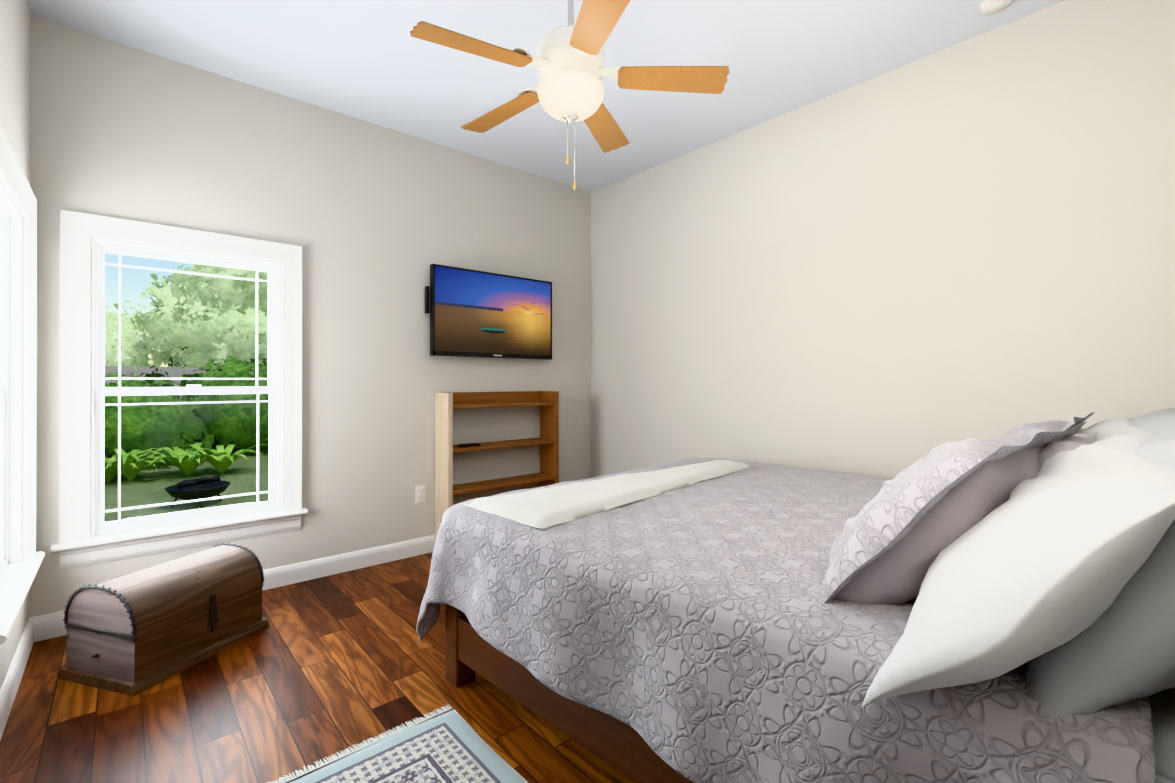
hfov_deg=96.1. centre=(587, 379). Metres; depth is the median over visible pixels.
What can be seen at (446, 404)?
shelf unit
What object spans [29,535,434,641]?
baseboard
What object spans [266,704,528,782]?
rug
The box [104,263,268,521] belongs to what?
garden
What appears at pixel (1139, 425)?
pillow
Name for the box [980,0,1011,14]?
smoke detector
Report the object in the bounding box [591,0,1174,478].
wall
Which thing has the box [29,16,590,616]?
wall
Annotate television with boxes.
[425,264,551,359]
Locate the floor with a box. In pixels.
[0,552,634,782]
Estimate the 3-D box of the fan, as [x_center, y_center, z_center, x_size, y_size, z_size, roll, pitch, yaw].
[-0.096,-1.187,2.071,1.165,0.887,1.170,0,0,-41]
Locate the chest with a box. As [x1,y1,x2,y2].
[57,543,268,695]
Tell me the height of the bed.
1.084 m
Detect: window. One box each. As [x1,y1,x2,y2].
[0,124,44,644]
[51,210,307,568]
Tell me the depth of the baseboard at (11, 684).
1.97 m
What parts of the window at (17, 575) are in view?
window sash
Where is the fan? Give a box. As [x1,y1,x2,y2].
[410,0,728,189]
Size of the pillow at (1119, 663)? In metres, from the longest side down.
0.840 x 0.540 x 0.262 m
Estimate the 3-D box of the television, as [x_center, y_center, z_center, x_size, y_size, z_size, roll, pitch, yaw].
[-0.687,-0.466,3.859,1.018,0.610,0.080,0,0,-41]
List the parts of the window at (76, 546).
window sash, glass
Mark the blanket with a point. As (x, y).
(551, 508)
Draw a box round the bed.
[416,408,1174,782]
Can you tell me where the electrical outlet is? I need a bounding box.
[415,485,425,502]
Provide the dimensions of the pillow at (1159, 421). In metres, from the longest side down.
0.800 x 0.520 x 0.235 m
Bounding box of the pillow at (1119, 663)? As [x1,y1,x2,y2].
[1025,426,1174,718]
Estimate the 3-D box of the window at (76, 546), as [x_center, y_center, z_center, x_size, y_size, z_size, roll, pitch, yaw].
[-2.075,0.048,2.784,1.045,1.642,0.210,0,0,-41]
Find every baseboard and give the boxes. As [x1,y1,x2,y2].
[0,618,33,739]
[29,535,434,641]
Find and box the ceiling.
[27,0,1064,191]
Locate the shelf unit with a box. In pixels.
[435,391,558,540]
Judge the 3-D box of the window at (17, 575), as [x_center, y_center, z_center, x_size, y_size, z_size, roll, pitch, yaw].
[-2.115,0.046,1.861,0.210,1.642,1.010,0,0,-41]
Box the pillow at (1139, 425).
[1074,417,1158,440]
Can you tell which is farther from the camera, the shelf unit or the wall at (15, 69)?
the shelf unit
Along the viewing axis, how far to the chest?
2.09 m
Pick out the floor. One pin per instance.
(318, 669)
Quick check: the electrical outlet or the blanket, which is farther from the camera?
the electrical outlet
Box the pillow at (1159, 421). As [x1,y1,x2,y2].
[1129,408,1174,432]
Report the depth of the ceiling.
2.64 m
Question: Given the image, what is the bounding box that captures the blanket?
[465,460,750,529]
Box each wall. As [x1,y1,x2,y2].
[0,0,30,689]
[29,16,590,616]
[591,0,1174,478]

